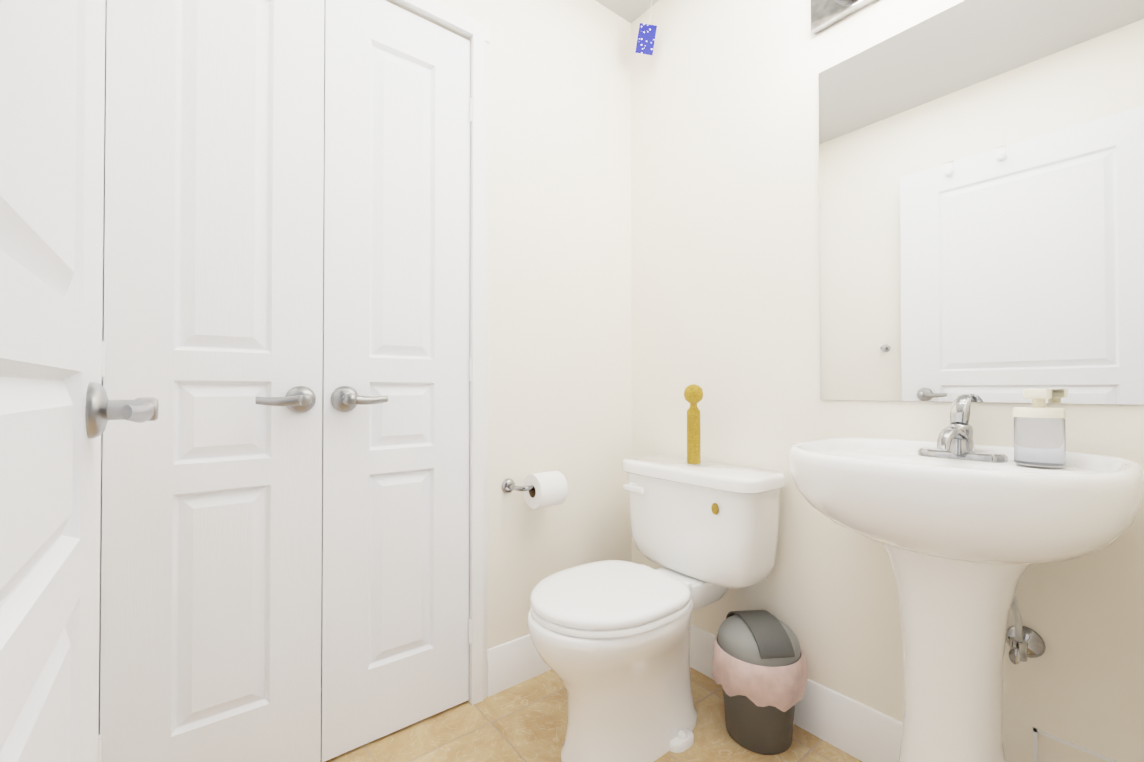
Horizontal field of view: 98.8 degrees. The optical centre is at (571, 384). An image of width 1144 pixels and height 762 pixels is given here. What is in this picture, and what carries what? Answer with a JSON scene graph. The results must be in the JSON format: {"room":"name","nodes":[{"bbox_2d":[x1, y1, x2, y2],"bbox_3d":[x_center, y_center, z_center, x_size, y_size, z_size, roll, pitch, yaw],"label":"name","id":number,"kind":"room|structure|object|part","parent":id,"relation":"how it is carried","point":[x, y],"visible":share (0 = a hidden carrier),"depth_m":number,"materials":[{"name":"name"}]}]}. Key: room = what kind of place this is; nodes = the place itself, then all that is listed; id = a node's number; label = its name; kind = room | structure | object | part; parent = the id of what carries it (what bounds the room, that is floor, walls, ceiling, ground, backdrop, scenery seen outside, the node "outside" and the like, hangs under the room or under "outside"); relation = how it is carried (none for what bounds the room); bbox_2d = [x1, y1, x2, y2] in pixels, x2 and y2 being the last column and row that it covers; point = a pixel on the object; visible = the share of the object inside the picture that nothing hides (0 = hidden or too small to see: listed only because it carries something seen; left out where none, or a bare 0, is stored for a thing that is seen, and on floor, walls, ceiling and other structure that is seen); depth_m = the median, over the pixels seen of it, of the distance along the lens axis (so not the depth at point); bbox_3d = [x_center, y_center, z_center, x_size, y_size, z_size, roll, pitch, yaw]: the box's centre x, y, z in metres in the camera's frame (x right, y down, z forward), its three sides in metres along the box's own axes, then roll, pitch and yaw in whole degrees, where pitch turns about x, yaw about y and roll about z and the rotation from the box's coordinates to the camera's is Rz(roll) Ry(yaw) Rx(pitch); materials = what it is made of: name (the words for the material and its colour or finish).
{"room":"bathroom","nodes":[
{"label":"bathroom","id":0,"kind":"room"},
{"bbox_2d":[386,0,631,700],"bbox_3d":[-0.465,-0.237,1.468,1.695,2.420,0.110,0,-1,-38],"label":"wall","id":1,"kind":"structure","parent":0,"point":[559,235],"depth_m":1.72,"materials":[{"name":"white paint"}]},
{"bbox_2d":[100,0,323,761],"bbox_3d":[-0.791,-0.054,1.120,0.408,2.030,0.098,0,-1,-38],"label":"closet door","id":2,"kind":"structure","parent":1,"relation":"in","point":[211,566],"depth_m":1.12,"materials":[{"name":"white paint"}]},
{"bbox_3d":[-0.684,0.037,1.180,0.132,0.068,0.063,0,-1,-38],"label":"handle","id":3,"kind":"part","parent":2,"relation":"part of","materials":[{"name":"grey metal"}]},
{"bbox_2d":[98,0,489,761],"bbox_3d":[-0.667,-0.082,1.295,0.939,2.107,0.130,0,-1,-38],"label":"trim","id":4,"kind":"structure","parent":1,"relation":"attached to","point":[460,22],"depth_m":1.51,"materials":[{"name":"white paint"}]},
{"bbox_2d":[321,0,469,761],"bbox_3d":[-0.468,-0.051,1.374,0.408,2.030,0.098,0,-1,-38],"label":"closet door","id":5,"kind":"structure","parent":1,"relation":"in","point":[395,456],"depth_m":1.37,"materials":[{"name":"white paint"}]},
{"bbox_3d":[-0.553,0.038,1.284,0.132,0.068,0.063,0,-1,-38],"label":"handle","id":6,"kind":"part","parent":5,"relation":"part of","materials":[{"name":"grey metal"}]},
{"bbox_2d":[487,634,550,696],"bbox_3d":[-0.023,0.906,1.726,0.618,0.140,0.014,0,-1,-38],"label":"baseboard","id":7,"kind":"structure","parent":1,"relation":"attached to","point":[514,662],"depth_m":1.59,"materials":[{"name":"white paint"}]},
{"bbox_2d":[501,471,567,508],"bbox_3d":[-0.111,0.341,1.587,0.194,0.110,0.130,0,-1,-38],"label":"toilet paper holder","id":8,"kind":"object","parent":1,"relation":"attached to","point":[544,489],"visible":1,"depth_m":1.56,"materials":[{"name":"white paper"}]},
{"bbox_2d":[325,667,861,761],"bbox_3d":[0.053,0.995,0.712,2.600,0.060,3.500,0,-1,-38],"label":"floor","id":9,"kind":"structure","parent":0,"point":[526,721],"depth_m":1.35,"materials":[{"name":"tile"}]},
{"bbox_2d":[527,455,785,761],"bbox_3d":[0.199,0.612,1.387,0.716,0.720,0.510,0,-1,-38],"label":"toilet","id":10,"kind":"object","parent":9,"relation":"on","point":[610,639],"visible":1,"depth_m":1.31,"materials":[{"name":"white ceramic"}]},
{"bbox_2d":[684,384,702,463],"bbox_3d":[0.391,0.127,1.577,0.062,0.254,0.062,0,-1,-38],"label":"decorative figurine","id":11,"kind":"object","parent":10,"relation":"on","point":[693,394],"visible":1,"depth_m":1.56,"materials":[{"name":"gold metal"}]},
{"bbox_2d":[712,610,807,754],"bbox_3d":[0.517,0.810,1.373,0.247,0.324,0.252,0,-1,-38],"label":"trash can","id":12,"kind":"object","parent":9,"relation":"on","point":[759,669],"visible":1,"depth_m":1.29,"materials":[{"name":"grey plastic"}]},
{"bbox_2d":[787,394,1143,761],"bbox_3d":[0.711,0.494,0.956,0.464,0.948,0.534,0,-1,-38],"label":"sink","id":13,"kind":"object","parent":9,"relation":"on","point":[960,526],"visible":0.98,"depth_m":0.89,"materials":[{"name":"white ceramic"}]},
{"bbox_2d":[1013,389,1065,467],"bbox_3d":[0.902,0.082,0.948,0.075,0.147,0.075,0,-1,-38],"label":"soap dispenser","id":14,"kind":"object","parent":13,"relation":"on","point":[1039,433],"visible":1,"depth_m":0.92,"materials":[{"name":"clear glass"}]},
{"bbox_2d":[595,0,658,22],"bbox_3d":[-0.131,-1.480,1.132,1.900,0.060,2.350,0,-1,-38],"label":"ceiling","id":15,"kind":"structure","parent":0,"point":[630,11],"depth_m":1.87,"materials":[{"name":"grey paint"}]},
{"bbox_2d":[635,0,656,54],"bbox_3d":[0.273,-1.326,1.804,0.080,0.232,0.002,0,-1,0],"label":"air freshener","id":16,"kind":"object","parent":15,"relation":"hanging from","point":[646,38],"visible":1,"depth_m":1.80,"materials":[{"name":"blue plastic"}]},
{"bbox_2d":[631,0,1143,761],"bbox_3d":[0.739,-0.238,1.396,0.110,2.420,1.710,0,-1,-38],"label":"wall","id":17,"kind":"structure","parent":0,"point":[725,286],"depth_m":1.44,"materials":[{"name":"white paint"}]},
{"bbox_2d":[690,624,902,761],"bbox_3d":[0.658,0.902,1.388,0.014,0.140,1.385,0,-1,-38],"label":"baseboard","id":18,"kind":"structure","parent":17,"relation":"attached to","point":[857,730],"depth_m":1.31,"materials":[{"name":"white paint"}]},
{"bbox_2d":[811,0,875,34],"bbox_3d":[0.809,-1.046,1.093,0.164,0.120,0.610,0,-1,-38],"label":"sconce","id":19,"kind":"object","parent":17,"relation":"attached to","point":[825,14],"visible":0.98,"depth_m":1.33,"materials":[{"name":"silver metal"}]},
{"bbox_2d":[819,0,1143,404],"bbox_3d":[0.886,-0.416,1.117,0.006,0.910,0.633,0,-1,-38],"label":"mirror","id":20,"kind":"object","parent":17,"relation":"attached to","point":[981,200],"visible":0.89,"depth_m":1.08,"materials":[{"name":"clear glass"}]},
{"bbox_2d":[1006,594,1045,663],"bbox_3d":[0.911,0.471,1.001,0.096,0.199,0.067,0,-1,-38],"label":"supply valve","id":21,"kind":"object","parent":17,"relation":"attached to","point":[1024,642],"visible":0.83,"depth_m":1.00,"materials":[{"name":"silver metal"}]},
{"bbox_2d":[1033,728,1118,761],"bbox_3d":[0.997,0.765,0.966,0.004,0.106,0.130,0,-1,-38],"label":"trim","id":22,"kind":"structure","parent":17,"relation":"attached to","point":[1035,746],"depth_m":0.99,"materials":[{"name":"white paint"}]},
{"bbox_3d":[0.279,-0.094,0.159,1.014,2.107,0.135,0,-1,-38],"label":"door frame","id":23,"kind":"structure","parent":0,"visible":0},
{"bbox_2d":[0,0,158,761],"bbox_3d":[-0.379,-0.062,0.306,0.161,2.030,0.900,0,-1,-38],"label":"entry door","id":24,"kind":"structure","parent":23,"relation":"attached to","point":[58,409],"depth_m":0.43,"materials":[{"name":"white paint"}]},
{"bbox_3d":[-0.575,0.031,0.556,0.161,0.068,0.132,0,-1,-38],"label":"handle","id":25,"kind":"part","parent":24,"relation":"part of","materials":[{"name":"grey metal"}]}
]}

